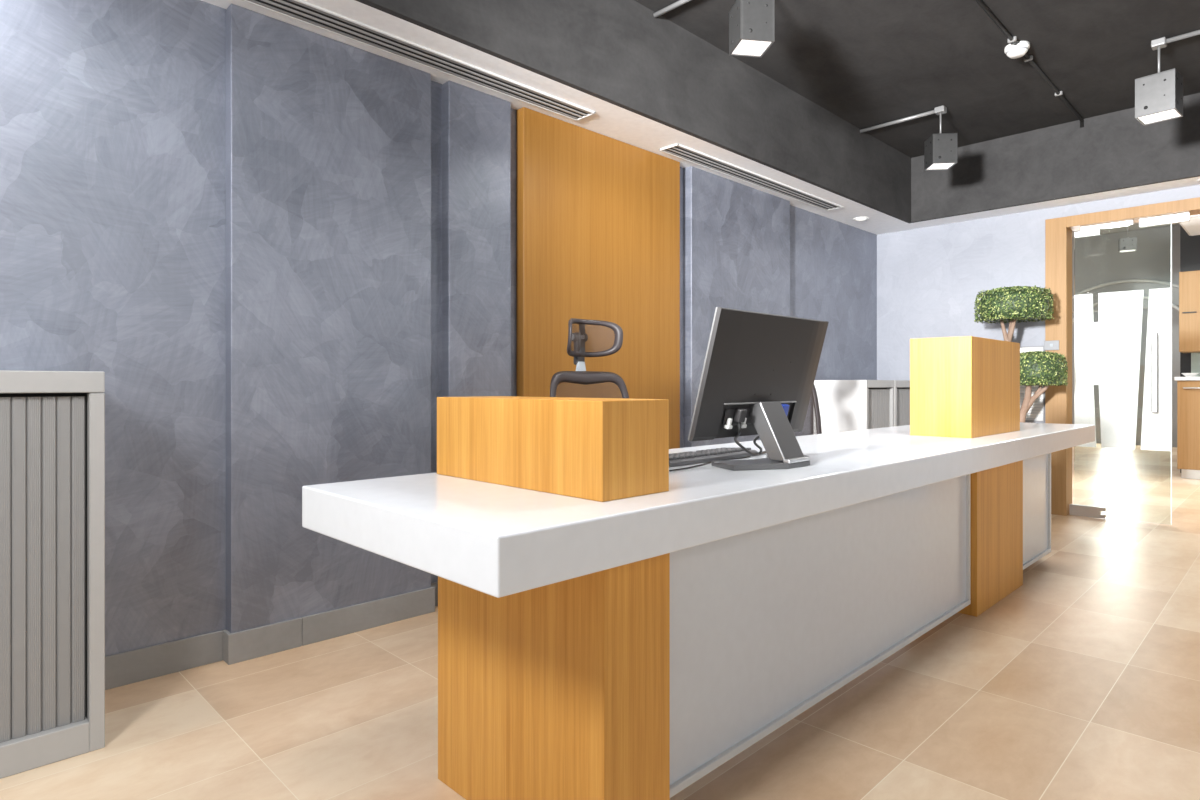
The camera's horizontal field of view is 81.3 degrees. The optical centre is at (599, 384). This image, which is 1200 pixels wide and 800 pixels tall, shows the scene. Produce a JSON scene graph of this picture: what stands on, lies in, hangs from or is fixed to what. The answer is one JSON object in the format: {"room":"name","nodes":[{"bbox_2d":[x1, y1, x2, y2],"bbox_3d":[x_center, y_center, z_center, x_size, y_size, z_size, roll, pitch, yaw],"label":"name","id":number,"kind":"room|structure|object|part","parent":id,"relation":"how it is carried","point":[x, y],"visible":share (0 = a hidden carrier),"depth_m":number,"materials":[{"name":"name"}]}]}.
{"room":"lobby","nodes":[
{"label":"lobby","id":0,"kind":"room"},
{"bbox_2d":[0,0,876,655],"bbox_3d":[-1.115,-0.457,2.864,10.432,2.914,0.211,0,0,-45],"label":"wall","id":1,"kind":"structure","parent":0,"point":[276,246],"depth_m":2.58,"materials":[{"name":"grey paint"}]},
{"bbox_2d":[105,581,437,689],"bbox_3d":[-1.108,0.946,2.757,10.292,0.108,0.072,0,0,-45],"label":"baseboard","id":2,"kind":"structure","parent":1,"relation":"attached to","point":[133,666],"depth_m":2.57,"materials":[{"name":"grey tile"}]},
{"bbox_3d":[-1.059,-0.185,2.821,0.816,2.371,0.071,0,0,-45],"label":"raised plaster panel","id":3,"kind":"part","parent":1,"relation":"part of","materials":[{"name":"paint"}]},
{"bbox_3d":[-0.580,-0.185,3.293,0.348,2.371,0.071,0,0,-45],"label":"raised plaster panel","id":4,"kind":"part","parent":1,"relation":"part of","materials":[{"name":"grey paint"}]},
{"bbox_2d":[516,107,679,448],"bbox_3d":[0.037,-0.185,3.893,1.218,2.369,0.060,0,0,-45],"label":"wood wall panel","id":5,"kind":"object","parent":1,"relation":"attached to","point":[598,215],"visible":0.54,"depth_m":3.77,"materials":[{"name":"brown wood"}]},
{"bbox_3d":[0.970,-0.185,4.820,1.183,2.371,0.071,0,0,-45],"label":"raised plaster panel","id":6,"kind":"part","parent":1,"relation":"part of","materials":[{"name":"paint"}]},
{"bbox_2d":[0,443,1199,799],"bbox_3d":[3.705,1.060,3.791,18.600,0.120,8.200,0,0,-45],"label":"floor","id":7,"kind":"structure","parent":0,"point":[1082,682],"depth_m":2.15,"materials":[{"name":"beige tile"}]},
{"bbox_2d":[0,370,104,778],"bbox_3d":[-1.873,0.482,1.727,1.006,1.037,0.431,0,0,-45],"label":"base cabinet","id":8,"kind":"object","parent":7,"relation":"on","point":[52,423],"visible":1,"depth_m":1.86,"materials":[{"name":"grey metal"}]},
{"bbox_2d":[550,318,628,398],"bbox_3d":[0.088,0.359,2.816,0.614,1.280,0.602,0,0,-41],"label":"office chair","id":9,"kind":"object","parent":7,"relation":"on","point":[580,376],"visible":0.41,"depth_m":3.00,"materials":[{"name":"black plastic"}]},
{"bbox_3d":[-0.078,-0.065,3.003,0.059,0.070,0.026,0,0,-41],"label":"headrest arm","id":10,"kind":"part","parent":9,"relation":"part of","materials":[{"name":"white plastic"}]},
{"bbox_3d":[-0.042,0.200,2.962,0.468,0.516,0.091,0,0,-41],"label":"backrest frame","id":11,"kind":"part","parent":9,"relation":"part of","materials":[{"name":"black plastic"}]},
{"bbox_3d":[-0.049,-0.200,2.969,0.292,0.162,0.125,0,0,-41],"label":"headrest frame","id":12,"kind":"part","parent":9,"relation":"part of","materials":[{"name":"black plastic"}]},
{"bbox_2d":[302,336,1094,799],"bbox_3d":[1.027,0.400,2.681,4.016,1.200,0.728,0,0,-45],"label":"reception desk","id":13,"kind":"object","parent":7,"relation":"on","point":[614,623],"visible":1,"depth_m":1.65,"materials":[{"name":"white stone"}]},
{"bbox_2d":[302,422,1094,597],"bbox_3d":[1.032,0.265,2.676,4.016,0.090,0.714,0,0,-45],"label":"countertop","id":14,"kind":"structure","parent":13,"relation":"on","point":[496,540],"depth_m":1.38,"materials":[{"name":"white stone"}]},
{"bbox_2d":[669,456,750,470],"bbox_3d":[0.307,0.216,1.938,0.028,0.004,0.443,0,0,38],"label":"cable","id":15,"kind":"object","parent":13,"relation":"on","point":[747,456],"visible":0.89,"depth_m":1.91,"materials":[{"name":"black plastic"}]},
{"bbox_2d":[669,447,757,466],"bbox_3d":[0.291,0.207,2.059,0.135,0.024,0.440,0,0,43],"label":"keyboard","id":16,"kind":"object","parent":13,"relation":"on","point":[690,457],"visible":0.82,"depth_m":2.01,"materials":[{"name":"black plastic"}]},
{"bbox_2d":[688,307,828,470],"bbox_3d":[0.463,0.014,1.919,0.550,0.410,0.184,0,0,-45],"label":"computer monitor","id":17,"kind":"object","parent":13,"relation":"on","point":[758,363],"visible":1,"depth_m":1.87,"materials":[{"name":"grey plastic"}]},
{"bbox_2d":[724,418,732,428],"bbox_3d":[0.339,0.102,1.843,0.022,0.029,0.018,0,0,-45],"label":"plug","id":18,"kind":"object","parent":17,"relation":"attached to","point":[728,425],"visible":1,"depth_m":1.84,"materials":[{"name":"white plastic"}]},
{"bbox_2d":[741,418,746,427],"bbox_3d":[0.387,0.102,1.890,0.022,0.029,0.018,0,0,-45],"label":"plug","id":19,"kind":"object","parent":17,"relation":"attached to","point":[743,424],"visible":0.69,"depth_m":1.88,"materials":[{"name":"white plastic"}]},
{"bbox_2d":[733,408,765,455],"bbox_3d":[0.464,0.140,2.128,0.061,0.156,0.594,0,0,22],"label":"power cable","id":20,"kind":"object","parent":17,"relation":"attached to","point":[740,413],"visible":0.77,"depth_m":1.86,"materials":[{"name":"black plastic"}]},
{"bbox_3d":[0.464,0.157,2.132,0.053,0.123,0.587,0,0,23],"label":"cord","id":21,"kind":"part","parent":20,"relation":"part of","materials":[{"name":"black plastic"}]},
{"bbox_2d":[752,404,788,455],"bbox_3d":[0.481,0.137,2.140,0.069,0.164,0.306,0,0,-13],"label":"cable","id":22,"kind":"object","parent":17,"relation":"attached to","point":[785,406],"visible":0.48,"depth_m":2.07,"materials":[{"name":"plastic"}]},
{"bbox_3d":[0.475,0.151,2.145,0.062,0.136,0.298,0,0,-8],"label":"cord","id":23,"kind":"part","parent":22,"relation":"part of","materials":[{"name":"black plastic"}]},
{"bbox_3d":[0.479,0.124,1.912,0.103,0.156,0.125,0,0,-45],"label":"stand arm","id":24,"kind":"part","parent":17,"relation":"part of"},
{"bbox_3d":[0.835,0.629,2.302,2.116,0.637,0.023,0,0,-45],"label":"panel","id":25,"kind":"part","parent":13,"relation":"part of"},
{"bbox_3d":[0.834,0.630,2.303,2.118,0.639,0.050,0,0,-45],"label":"panel frame","id":26,"kind":"part","parent":13,"relation":"part of","materials":[{"name":"metal"}]},
{"bbox_3d":[2.313,0.629,3.759,0.656,0.637,0.023,0,0,-45],"label":"panel","id":27,"kind":"part","parent":13,"relation":"part of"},
{"bbox_3d":[2.312,0.630,3.760,0.658,0.639,0.050,0,0,-45],"label":"panel frame","id":28,"kind":"part","parent":13,"relation":"part of","materials":[{"name":"metal"}]},
{"bbox_2d":[794,384,821,435],"bbox_3d":[1.341,0.359,4.030,0.602,1.280,0.614,0,0,39],"label":"office chair","id":29,"kind":"object","parent":7,"relation":"on","point":[815,404],"visible":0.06,"depth_m":4.29,"materials":[{"name":"black plastic"}]},
{"bbox_3d":[1.188,0.200,4.151,0.091,0.516,0.468,0,0,39],"label":"backrest frame","id":30,"kind":"part","parent":29,"relation":"part of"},
{"bbox_2d":[814,380,894,433],"bbox_3d":[2.025,0.482,5.567,0.511,1.037,0.431,0,0,-45],"label":"base cabinet","id":31,"kind":"object","parent":7,"relation":"on","point":[844,405],"visible":0.36,"depth_m":5.40,"materials":[{"name":"grey paint"}]},
{"bbox_3d":[1.844,0.482,5.390,0.005,1.037,0.431,0,0,-45],"label":"panel","id":32,"kind":"part","parent":31,"relation":"part of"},
{"bbox_2d":[889,380,909,425],"bbox_3d":[2.391,0.482,5.929,0.511,1.037,0.431,0,0,-45],"label":"base cabinet","id":33,"kind":"object","parent":7,"relation":"on","point":[902,387],"visible":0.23,"depth_m":5.75,"materials":[{"name":"grey paint"}]},
{"bbox_2d":[974,285,1067,422],"bbox_3d":[3.163,0.129,5.267,0.524,1.742,0.617,0,0,-45],"label":"topiary tree","id":34,"kind":"object","parent":7,"relation":"on","point":[1010,305],"visible":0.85,"depth_m":5.10,"materials":[{"name":"green plant"}]},
{"bbox_3d":[3.131,-0.609,5.300,0.524,0.264,0.525,0,0,-45],"label":"crown","id":35,"kind":"part","parent":34,"relation":"part of","materials":[{"name":"green plant"}]},
{"bbox_3d":[3.240,-0.122,5.192,0.398,0.267,0.402,0,0,-45],"label":"crown","id":36,"kind":"part","parent":34,"relation":"part of","materials":[{"name":"green plant"}]},
{"bbox_2d":[1177,381,1199,478],"bbox_3d":[7.252,0.477,6.792,0.615,1.045,2.495,0,0,-45],"label":"base unit","id":37,"kind":"object","parent":7,"relation":"on","point":[1188,392],"visible":0.97,"depth_m":7.41,"materials":[{"name":"brown wood"}]},
{"bbox_2d":[1174,377,1199,380],"bbox_3d":[7.254,-0.065,6.807,0.630,0.039,2.515,0,0,-45],"label":"countertop","id":38,"kind":"structure","parent":37,"relation":"on","point":[1175,378],"depth_m":7.43,"materials":[{"name":"white stone"}]},
{"bbox_2d":[1181,373,1198,376],"bbox_3d":[6.335,-0.106,7.505,0.150,0.041,0.150,0,0,-45],"label":"bowl","id":39,"kind":"object","parent":38,"relation":"on","point":[1184,374],"visible":1,"depth_m":7.47,"materials":[{"name":"ceramic"}]},
{"bbox_3d":[6.251,0.034,7.381,0.017,0.012,0.150,0,0,-45],"label":"handle","id":40,"kind":"part","parent":37,"relation":"part of","materials":[{"name":"silver metal"}]},
{"bbox_2d":[201,0,1199,234],"bbox_3d":[1.245,-1.643,0.369,10.292,0.542,6.778,0,0,-45],"label":"ceiling","id":41,"kind":"structure","parent":0,"point":[616,52],"depth_m":4.21,"materials":[{"name":"grey paint"}]},
{"bbox_2d":[242,0,595,120],"bbox_3d":[-1.157,-1.367,2.493,3.052,0.010,0.140,0,0,-45],"label":"ceiling vent","id":42,"kind":"object","parent":41,"relation":"in","point":[303,11],"visible":1,"depth_m":2.88,"materials":[{"name":"metal"}]},
{"bbox_2d":[659,143,842,210],"bbox_3d":[1.106,-1.367,4.723,2.005,0.010,0.140,0,0,-45],"label":"ceiling vent","id":43,"kind":"object","parent":41,"relation":"in","point":[677,150],"visible":1,"depth_m":4.56,"materials":[{"name":"metal"}]},
{"bbox_2d":[853,217,868,220],"bbox_3d":[2.153,-1.367,5.769,0.124,0.008,0.124,0,0,-45],"label":"recessed light","id":44,"kind":"object","parent":41,"relation":"in","point":[857,218],"visible":1,"depth_m":5.76,"materials":[{"name":"white plastic"}]},
{"bbox_2d":[635,0,1199,237],"bbox_3d":[3.705,-1.974,3.791,18.600,0.120,8.200,0,0,-45],"label":"ceiling","id":45,"kind":"structure","parent":0,"point":[867,63],"depth_m":4.09,"materials":[{"name":"black paint"}]},
{"bbox_2d":[653,0,774,57],"bbox_3d":[0.524,-1.721,3.344,0.220,0.386,0.688,0,0,-45],"label":"pendant lamp","id":46,"kind":"object","parent":45,"relation":"hanging from","point":[751,22],"visible":1,"depth_m":3.11,"materials":[{"name":"grey metal"}]},
{"bbox_2d":[732,40,770,55],"bbox_3d":[0.688,-1.536,3.177,0.140,0.008,0.140,0,0,-9],"label":"diffuser","id":47,"kind":"object","parent":46,"relation":"attached to","point":[739,47],"depth_m":3.18,"materials":[{"name":"white plastic"}]},
{"bbox_2d":[860,105,956,169],"bbox_3d":[2.189,-1.709,4.988,0.224,0.408,0.683,0,0,-45],"label":"pendant lamp","id":48,"kind":"object","parent":45,"relation":"hanging from","point":[940,149],"visible":1,"depth_m":4.78,"materials":[{"name":"grey metal"}]},
{"bbox_3d":[2.350,-1.800,4.824,0.018,0.188,0.017,0,0,-45],"label":"rod","id":49,"kind":"part","parent":48,"relation":"part of","materials":[{"name":"silver metal"}]},
{"bbox_2d":[928,163,953,168],"bbox_3d":[2.350,-1.513,4.824,0.142,0.008,0.142,0,0,5],"label":"diffuser","id":50,"kind":"object","parent":48,"relation":"attached to","point":[930,165],"depth_m":4.81,"materials":[{"name":"white plastic"}]},
{"bbox_2d":[975,0,1017,44],"bbox_3d":[1.253,-1.901,2.849,2.985,0.026,0.044,0,0,-45],"label":"conduit","id":51,"kind":"object","parent":45,"relation":"attached to","point":[1011,39],"visible":1,"depth_m":3.67,"materials":[{"name":"black metal"}]},
{"bbox_2d":[1004,41,1029,58],"bbox_3d":[2.356,-1.885,3.950,0.124,0.058,0.124,0,0,-45],"label":"smoke detector","id":52,"kind":"object","parent":45,"relation":"attached to","point":[1012,51],"visible":0.98,"depth_m":3.92,"materials":[{"name":"white plastic"}]},
{"bbox_2d":[1024,53,1083,127],"bbox_3d":[2.942,-1.883,4.513,1.492,0.060,0.044,0,0,-45],"label":"conduit","id":53,"kind":"object","parent":45,"relation":"attached to","point":[1027,57],"visible":0.95,"depth_m":4.46,"materials":[{"name":"black metal"}]},
{"bbox_2d":[1119,226,1136,252],"bbox_3d":[5.553,-1.682,7.717,0.593,0.464,0.161,0,0,38],"label":"pendant lamp","id":54,"kind":"object","parent":45,"relation":"hanging from","point":[1127,244],"visible":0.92,"depth_m":7.53,"materials":[{"name":"white metal"}]},
{"bbox_2d":[1135,30,1199,124],"bbox_3d":[3.591,-1.699,3.387,0.193,0.428,1.583,0,0,-45],"label":"pendant lamp","id":55,"kind":"object","parent":45,"relation":"hanging from","point":[1158,96],"visible":1,"depth_m":3.83,"materials":[{"name":"white metal"}]},
{"bbox_3d":[3.103,-1.798,3.882,0.018,0.193,0.017,0,0,-45],"label":"rod","id":56,"kind":"part","parent":55,"relation":"part of","materials":[{"name":"silver metal"}]},
{"bbox_2d":[1139,109,1179,123],"bbox_3d":[3.103,-1.493,3.882,0.160,0.008,0.160,0,0,-40],"label":"diffuser","id":57,"kind":"object","parent":55,"relation":"attached to","point":[1146,116],"depth_m":3.87,"materials":[{"name":"white plastic"}]},
{"bbox_2d":[1179,214,1199,235],"bbox_3d":[6.277,-1.767,6.965,1.100,0.306,0.730,0,0,-45],"label":"ceiling light panel","id":58,"kind":"object","parent":45,"relation":"hanging from","point":[1192,227],"visible":0.57,"depth_m":7.08,"materials":[{"name":"paint"}]},
{"bbox_2d":[877,185,1199,422],"bbox_3d":[4.960,-0.457,4.030,0.140,2.914,6.778,0,0,-45],"label":"wall","id":59,"kind":"structure","parent":0,"point":[930,279],"depth_m":5.90,"materials":[{"name":"paint"}]},
{"bbox_2d":[1020,346,1044,421],"bbox_3d":[3.372,-0.007,5.532,0.013,0.595,0.253,0,0,-45],"label":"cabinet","id":60,"kind":"object","parent":59,"relation":"in","point":[1036,413],"visible":0.36,"depth_m":5.49,"materials":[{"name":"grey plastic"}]},
{"bbox_2d":[1045,197,1199,524],"bbox_3d":[4.113,-0.141,4.896,0.192,2.282,1.679,0,0,-45],"label":"door","id":61,"kind":"structure","parent":59,"relation":"in","point":[1107,350],"depth_m":5.18,"materials":[{"name":"clear glass"}]},
{"bbox_2d":[1044,340,1058,349],"bbox_3d":[3.481,-0.304,5.390,0.013,0.074,0.100,0,0,-45],"label":"switch plate","id":62,"kind":"object","parent":61,"relation":"attached to","point":[1048,345],"visible":1,"depth_m":5.38,"materials":[{"name":"grey plastic"}]},
{"bbox_3d":[3.771,-1.185,5.206,0.032,0.030,0.322,0,0,-45],"label":"header rail","id":63,"kind":"part","parent":61,"relation":"part of","materials":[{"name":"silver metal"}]},
{"bbox_3d":[3.832,-0.088,5.144,0.010,2.153,0.574,0,0,-45],"label":"glass","id":64,"kind":"part","parent":61,"relation":"part of","materials":[{"name":"clear glass"}]},
{"bbox_3d":[3.974,-0.086,5.000,0.114,0.572,0.035,0,0,-45],"label":"pull handle","id":65,"kind":"part","parent":61,"relation":"part of","materials":[{"name":"metal"}]},
{"bbox_2d":[1072,307,1179,446],"bbox_3d":[10.276,-0.457,10.266,0.150,2.914,8.200,0,0,-45],"label":"wall","id":66,"kind":"structure","parent":0,"point":[1175,313],"depth_m":11.51,"materials":[{"name":"grey paint"}]},
{"bbox_2d":[1072,225,1179,312],"bbox_3d":[5.928,-1.432,9.513,0.200,0.964,3.170,0,0,-45],"label":"wall","id":67,"kind":"structure","parent":0,"point":[1098,259],"depth_m":8.71,"materials":[{"name":"grey paint"}]},
{"bbox_2d":[1072,279,1178,323],"bbox_3d":[6.559,-1.041,8.710,0.036,0.536,1.717,0,0,-45],"label":"trim","id":68,"kind":"structure","parent":67,"relation":"attached to","point":[1130,280],"depth_m":8.67,"materials":[{"name":"paint"}]},
{"bbox_2d":[1180,225,1199,472],"bbox_3d":[8.393,-0.457,6.186,0.120,2.914,5.030,0,0,-45],"label":"wall","id":69,"kind":"structure","parent":0,"point":[1189,245],"depth_m":7.89,"materials":[{"name":"grey paint"}]},
{"bbox_2d":[1179,270,1199,352],"bbox_3d":[6.552,-0.797,7.695,0.384,0.875,0.245,0,0,-45],"label":"wall cabinet","id":70,"kind":"object","parent":69,"relation":"attached to","point":[1189,281],"depth_m":7.59,"materials":[{"name":"brown wood"}]},
{"bbox_2d":[1191,353,1199,376],"bbox_3d":[7.501,-0.223,6.995,0.014,0.274,2.435,0,0,-45],"label":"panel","id":71,"kind":"object","parent":69,"relation":"attached to","point":[1195,357],"visible":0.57,"depth_m":7.83,"materials":[{"name":"white"}]}
]}

